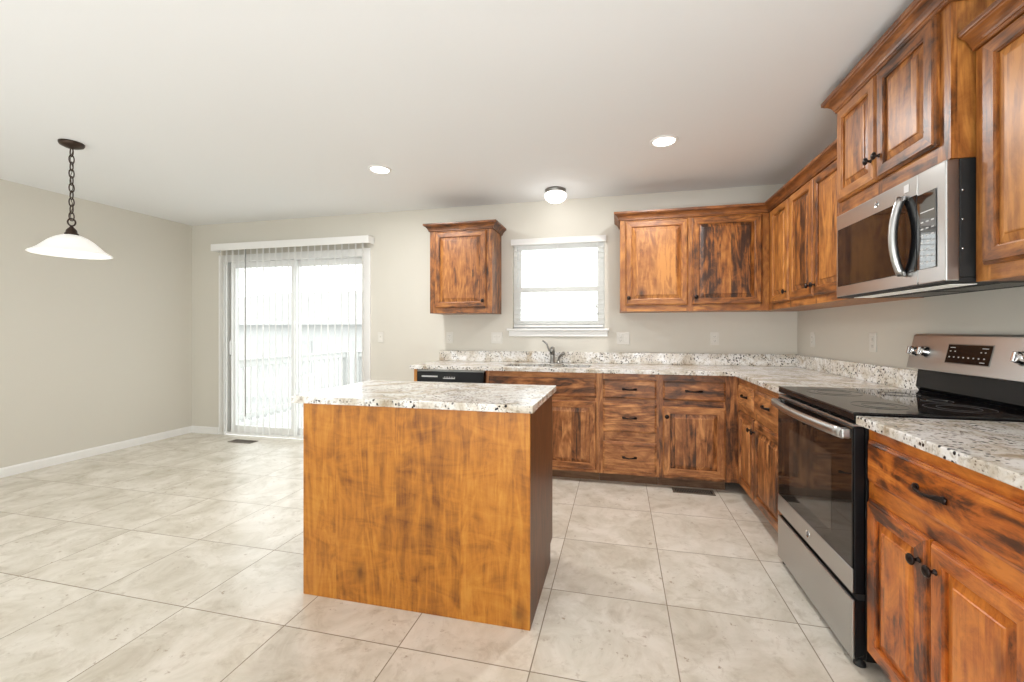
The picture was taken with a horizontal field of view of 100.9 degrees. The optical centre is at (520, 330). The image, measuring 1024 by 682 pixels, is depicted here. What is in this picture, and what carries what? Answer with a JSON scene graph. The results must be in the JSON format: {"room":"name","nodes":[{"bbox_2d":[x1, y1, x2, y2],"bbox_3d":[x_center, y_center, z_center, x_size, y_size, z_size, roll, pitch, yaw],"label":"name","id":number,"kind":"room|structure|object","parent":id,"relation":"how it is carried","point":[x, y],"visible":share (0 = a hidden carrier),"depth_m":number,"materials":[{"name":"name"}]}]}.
{"room":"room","nodes":[
{"label":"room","id":0,"kind":"room"},
{"bbox_2d":[0,179,191,467],"bbox_3d":[-4.841,-0.020,1.564,0.140,2.480,7.540,0,0,13],"label":"wall","id":1,"kind":"structure","parent":0,"point":[94,353],"depth_m":4.09,"materials":[{"name":"white paint"}]},
{"bbox_2d":[0,426,191,477],"bbox_3d":[-4.782,1.180,1.478,0.014,0.080,7.399,0,0,13],"label":"baseboard","id":2,"kind":"structure","parent":1,"relation":"attached to","point":[59,459],"depth_m":4.07,"materials":[{"name":"white wood"}]},
{"bbox_2d":[0,433,890,681],"bbox_3d":[-1.650,1.250,0.675,6.760,0.060,7.540,0,0,13],"label":"floor","id":3,"kind":"structure","parent":0,"point":[177,558],"depth_m":1.95,"materials":[{"name":"tile"}]},
{"bbox_2d":[228,439,256,443],"bbox_3d":[-3.052,1.217,4.653,0.300,0.006,0.110,0,0,13],"label":"floor vent","id":4,"kind":"object","parent":3,"relation":"in","point":[235,440],"visible":1,"depth_m":4.64,"materials":[{"name":"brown metal"}]},
{"bbox_2d":[414,369,417,380],"bbox_3d":[-0.855,0.780,4.037,0.030,0.881,0.629,0,0,13],"label":"end panel","id":5,"kind":"object","parent":3,"relation":"on","point":[415,370],"visible":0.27,"depth_m":3.73,"materials":[{"name":"brown wood"}]},
{"bbox_2d":[303,396,551,630],"bbox_3d":[-0.412,0.776,2.152,1.075,0.888,0.641,0,0,13],"label":"base cabinet","id":6,"kind":"object","parent":3,"relation":"on","point":[445,513],"visible":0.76,"depth_m":1.83,"materials":[{"name":"brown wood"}]},
{"bbox_2d":[291,380,555,413],"bbox_3d":[-0.429,0.315,2.128,1.133,0.032,0.650,0,0,13],"label":"countertop","id":7,"kind":"structure","parent":6,"relation":"on","point":[485,397],"depth_m":1.92,"materials":[{"name":"stone"}]},
{"bbox_2d":[417,369,485,382],"bbox_3d":[-0.540,0.782,3.937,0.618,0.878,0.622,0,0,13],"label":"dishwasher","id":8,"kind":"object","parent":3,"relation":"on","point":[425,375],"visible":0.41,"depth_m":3.64,"materials":[{"name":"black"}]},
{"bbox_2d":[486,371,598,479],"bbox_3d":[0.229,0.780,3.768,0.948,0.881,0.660,0,0,13],"label":"base cabinet","id":9,"kind":"object","parent":3,"relation":"on","point":[575,401],"visible":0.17,"depth_m":3.42,"materials":[{"name":"brown wood"}]},
{"bbox_2d":[599,373,658,484],"bbox_3d":[0.914,0.780,3.610,0.457,0.881,0.656,0,0,13],"label":"base cabinet","id":10,"kind":"object","parent":3,"relation":"on","point":[628,403],"visible":0.98,"depth_m":3.33,"materials":[{"name":"brown wood"}]},
{"bbox_2d":[671,487,715,495],"bbox_3d":[1.308,1.217,3.204,0.300,0.006,0.100,0,0,13],"label":"floor vent","id":11,"kind":"object","parent":3,"relation":"in","point":[674,489],"visible":1,"depth_m":3.20,"materials":[{"name":"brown metal"}]},
{"bbox_2d":[658,375,738,489],"bbox_3d":[1.415,0.780,3.491,0.570,0.881,0.660,0,0,13],"label":"base cabinet","id":12,"kind":"object","parent":3,"relation":"on","point":[698,415],"visible":0.92,"depth_m":3.21,"materials":[{"name":"brown wood"}]},
{"bbox_2d":[738,378,785,531],"bbox_3d":[1.864,0.780,2.930,0.660,0.881,1.543,0,0,13],"label":"base cabinet","id":13,"kind":"object","parent":3,"relation":"on","point":[757,417],"visible":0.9,"depth_m":2.65,"materials":[{"name":"brown wood"}]},
{"bbox_2d":[410,350,922,393],"bbox_3d":[0.591,0.270,3.228,3.276,0.135,1.546,0,0,13],"label":"countertop","id":14,"kind":"structure","parent":13,"relation":"on","point":[768,371],"depth_m":3.54,"materials":[{"name":"stone"}]},
{"bbox_2d":[542,340,554,362],"bbox_3d":[0.292,0.196,3.901,0.121,0.217,0.236,0,0,-16],"label":"faucet","id":15,"kind":"object","parent":14,"relation":"on","point":[552,349],"visible":0.98,"depth_m":3.96,"materials":[{"name":"silver metal"}]},
{"bbox_2d":[556,352,564,362],"bbox_3d":[0.377,0.253,3.967,0.087,0.104,0.039,0,0,33],"label":"sprayer","id":16,"kind":"object","parent":14,"relation":"on","point":[562,353],"visible":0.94,"depth_m":3.96,"materials":[{"name":"silver metal"}]},
{"bbox_2d":[771,334,1023,667],"bbox_3d":[1.577,0.618,1.820,0.723,1.205,0.744,0,0,13],"label":"range","id":17,"kind":"object","parent":3,"relation":"on","point":[823,482],"visible":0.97,"depth_m":1.71,"materials":[{"name":"silver metal"}]},
{"bbox_2d":[779,386,1023,421],"bbox_3d":[1.595,0.309,1.816,0.632,0.030,0.744,0,0,13],"label":"cooktop","id":18,"kind":"object","parent":17,"relation":"in","point":[843,404],"depth_m":1.71,"materials":[{"name":"black glass"}]},
{"bbox_2d":[867,429,1023,681],"bbox_3d":[1.441,0.780,1.119,0.660,0.881,0.680,0,0,13],"label":"base cabinet","id":19,"kind":"object","parent":3,"relation":"on","point":[945,538],"visible":0.99,"depth_m":1.15,"materials":[{"name":"brown wood"}]},
{"bbox_2d":[856,416,1023,489],"bbox_3d":[1.443,0.270,1.105,0.651,0.135,0.705,0,0,13],"label":"countertop","id":20,"kind":"structure","parent":19,"relation":"on","point":[993,449],"depth_m":1.20,"materials":[{"name":"stone"}]},
{"bbox_2d":[0,0,913,225],"bbox_3d":[-1.634,-1.310,0.743,6.760,0.100,7.680,0,0,13],"label":"ceiling","id":21,"kind":"structure","parent":0,"point":[188,112],"depth_m":2.29,"materials":[{"name":"white paint"}]},
{"bbox_2d":[25,139,112,259],"bbox_3d":[-3.009,-0.884,2.836,0.404,0.751,0.404,0,0,13],"label":"pendant light","id":22,"kind":"object","parent":21,"relation":"hanging from","point":[69,244],"visible":1,"depth_m":2.82,"materials":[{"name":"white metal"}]},
{"bbox_2d":[368,165,391,173],"bbox_3d":[-1.098,-1.255,3.305,0.184,0.008,0.184,0,0,13],"label":"recessed light","id":23,"kind":"object","parent":21,"relation":"in","point":[378,169],"visible":1,"depth_m":3.29,"materials":[{"name":"white glass"}]},
{"bbox_2d":[544,186,566,203],"bbox_3d":[0.313,-1.201,3.780,0.198,0.116,0.198,0,0,13],"label":"dome light","id":24,"kind":"object","parent":21,"relation":"attached to","point":[555,194],"visible":1,"depth_m":3.71,"materials":[{"name":"white glass"}]},
{"bbox_2d":[650,135,678,146],"bbox_3d":[0.953,-1.255,2.809,0.184,0.008,0.184,0,0,13],"label":"recessed light","id":25,"kind":"object","parent":21,"relation":"in","point":[663,140],"visible":1,"depth_m":2.80,"materials":[{"name":"white glass"}]},
{"bbox_2d":[192,184,796,426],"bbox_3d":[-0.777,-0.020,4.414,6.480,2.480,0.140,0,0,13],"label":"wall","id":26,"kind":"structure","parent":0,"point":[400,251],"depth_m":4.32,"materials":[{"name":"white paint"}]},
{"bbox_2d":[192,426,218,433],"bbox_3d":[-2.370,1.180,4.707,3.216,0.080,0.014,0,0,13],"label":"baseboard","id":27,"kind":"structure","parent":26,"relation":"attached to","point":[195,429],"depth_m":5.02,"materials":[{"name":"white wood"}]},
{"bbox_2d":[211,235,373,438],"bbox_3d":[-2.568,0.094,4.701,2.040,2.183,0.114,0,0,13],"label":"vertical blind","id":28,"kind":"object","parent":26,"relation":"attached to","point":[362,239],"visible":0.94,"depth_m":4.65,"materials":[{"name":"white plastic"}]},
{"bbox_2d":[219,248,370,438],"bbox_3d":[-2.567,0.168,4.816,2.000,2.105,0.132,0,0,13],"label":"door","id":29,"kind":"structure","parent":26,"relation":"in","point":[367,251],"depth_m":4.92,"materials":[{"name":"white plastic"}]},
{"bbox_2d":[378,332,383,342],"bbox_3d":[-1.489,0.070,4.500,0.070,0.114,0.016,0,0,13],"label":"light switch","id":30,"kind":"object","parent":26,"relation":"attached to","point":[380,334],"visible":1,"depth_m":4.50,"materials":[{"name":"white plastic"}]},
{"bbox_2d":[423,219,505,314],"bbox_3d":[-0.532,-0.588,4.097,0.722,0.846,0.365,0,0,13],"label":"upper cabinet","id":31,"kind":"object","parent":26,"relation":"attached to","point":[465,256],"visible":1,"depth_m":3.95,"materials":[{"name":"brown wood"}]},
{"bbox_2d":[491,332,502,343],"bbox_3d":[-0.236,0.070,4.208,0.116,0.114,0.016,0,0,13],"label":"light switch","id":32,"kind":"object","parent":26,"relation":"attached to","point":[496,337],"visible":1,"depth_m":4.21,"materials":[{"name":"white plastic"}]},
{"bbox_2d":[507,241,608,336],"bbox_3d":[0.361,-0.414,4.107,0.985,0.941,0.170,0,0,13],"label":"window","id":33,"kind":"structure","parent":26,"relation":"in","point":[516,331],"depth_m":4.09,"materials":[{"name":"white plastic"}]},
{"bbox_2d":[511,235,605,326],"bbox_3d":[0.359,-0.465,4.088,0.920,0.863,0.064,0,0,13],"label":"window blind","id":34,"kind":"object","parent":33,"relation":"attached to","point":[594,238],"visible":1,"depth_m":4.07,"materials":[{"name":"white plastic"}]},
{"bbox_2d":[439,350,794,366],"bbox_3d":[0.753,0.254,3.974,3.254,0.103,0.020,0,0,13],"label":"backsplash","id":35,"kind":"structure","parent":26,"relation":"attached to","point":[444,355],"depth_m":3.91,"materials":[{"name":"stone"}]},
{"bbox_2d":[617,332,628,343],"bbox_3d":[0.953,0.070,3.930,0.116,0.114,0.016,0,0,13],"label":"wall outlet","id":36,"kind":"object","parent":26,"relation":"attached to","point":[622,337],"visible":1,"depth_m":3.93,"materials":[{"name":"white plastic"}]},
{"bbox_2d":[614,203,768,312],"bbox_3d":[1.425,-0.588,3.640,1.210,0.846,0.365,0,0,13],"label":"upper cabinet","id":37,"kind":"object","parent":26,"relation":"attached to","point":[703,258],"visible":1,"depth_m":3.48,"materials":[{"name":"brown wood"}]},
{"bbox_2d":[710,332,718,344],"bbox_3d":[1.724,0.070,3.753,0.070,0.114,0.009,0,0,13],"label":"wall outlet","id":38,"kind":"object","parent":26,"relation":"attached to","point":[714,336],"visible":1,"depth_m":3.75,"materials":[{"name":"white plastic"}]},
{"bbox_2d":[797,286,1023,410],"bbox_3d":[1.605,-0.020,0.059,0.140,2.480,7.540,0,0,13],"label":"wall","id":39,"kind":"structure","parent":0,"point":[841,333],"depth_m":2.29,"materials":[{"name":"white paint"}]},
{"bbox_2d":[759,186,841,311],"bbox_3d":[2.097,-0.588,3.278,0.365,0.846,0.759,0,0,13],"label":"upper cabinet","id":40,"kind":"object","parent":39,"relation":"attached to","point":[777,205],"visible":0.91,"depth_m":3.12,"materials":[{"name":"brown wood"}]},
{"bbox_2d":[810,332,814,346],"bbox_3d":[2.290,0.070,3.318,0.009,0.114,0.070,0,0,13],"label":"wall outlet","id":41,"kind":"object","parent":39,"relation":"attached to","point":[812,334],"visible":1,"depth_m":3.31,"materials":[{"name":"white plastic"}]},
{"bbox_2d":[783,139,923,306],"bbox_3d":[1.921,-0.588,2.527,0.365,0.846,0.782,0,0,13],"label":"upper cabinet","id":42,"kind":"object","parent":39,"relation":"attached to","point":[813,203],"visible":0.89,"depth_m":2.55,"materials":[{"name":"brown wood"}]},
{"bbox_2d":[795,354,922,390],"bbox_3d":[2.176,0.254,2.858,0.020,0.103,1.546,0,0,13],"label":"backsplash","id":43,"kind":"structure","parent":39,"relation":"attached to","point":[891,376],"depth_m":2.59,"materials":[{"name":"stone"}]},
{"bbox_2d":[869,333,876,351],"bbox_3d":[2.106,0.070,2.530,0.009,0.114,0.070,0,0,13],"label":"wall outlet","id":44,"kind":"object","parent":39,"relation":"attached to","point":[872,336],"visible":1,"depth_m":2.52,"materials":[{"name":"white plastic"}]},
{"bbox_2d":[821,0,994,215],"bbox_3d":[1.714,-0.900,1.784,0.431,0.616,0.875,0,0,13],"label":"upper cabinet","id":45,"kind":"object","parent":39,"relation":"attached to","point":[907,108],"visible":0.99,"depth_m":1.64,"materials":[{"name":"brown wood"}]},
{"bbox_2d":[837,157,1023,298],"bbox_3d":[1.708,-0.377,1.785,0.441,0.427,0.754,0,0,13],"label":"microwave","id":46,"kind":"object","parent":45,"relation":"attached to","point":[917,237],"visible":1,"depth_m":1.62,"materials":[{"name":"silver metal"}]},
{"bbox_2d":[958,0,1023,281],"bbox_3d":[1.581,-0.588,1.051,0.358,0.846,0.711,0,0,13],"label":"upper cabinet","id":47,"kind":"object","parent":39,"relation":"attached to","point":[996,35],"visible":1,"depth_m":1.32,"materials":[{"name":"brown wood"}]},
{"label":"outside","id":48,"kind":"structure","parent":0,"visible":0},
{"bbox_2d":[239,397,287,422],"bbox_3d":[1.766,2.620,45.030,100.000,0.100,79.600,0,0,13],"label":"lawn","id":49,"kind":"structure","parent":48,"point":[253,398],"depth_m":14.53,"materials":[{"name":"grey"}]},
{"bbox_2d":[225,408,302,439],"bbox_3d":[-1.937,1.950,6.415,3.850,1.260,3.190,0,0,13],"label":"floor","id":50,"kind":"structure","parent":49,"relation":"on","point":[285,414],"depth_m":6.08,"materials":[{"name":"grey"}]},
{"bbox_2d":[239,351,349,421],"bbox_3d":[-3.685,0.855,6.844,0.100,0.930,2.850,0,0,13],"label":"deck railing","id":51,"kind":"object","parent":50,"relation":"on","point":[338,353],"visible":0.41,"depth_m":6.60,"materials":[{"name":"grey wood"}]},
{"bbox_2d":[354,351,361,382],"bbox_3d":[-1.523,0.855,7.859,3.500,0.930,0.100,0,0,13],"label":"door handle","id":52,"kind":"object","parent":50,"relation":"on","point":[358,353],"visible":0.06,"depth_m":8.21,"materials":[{"name":"white"}]},
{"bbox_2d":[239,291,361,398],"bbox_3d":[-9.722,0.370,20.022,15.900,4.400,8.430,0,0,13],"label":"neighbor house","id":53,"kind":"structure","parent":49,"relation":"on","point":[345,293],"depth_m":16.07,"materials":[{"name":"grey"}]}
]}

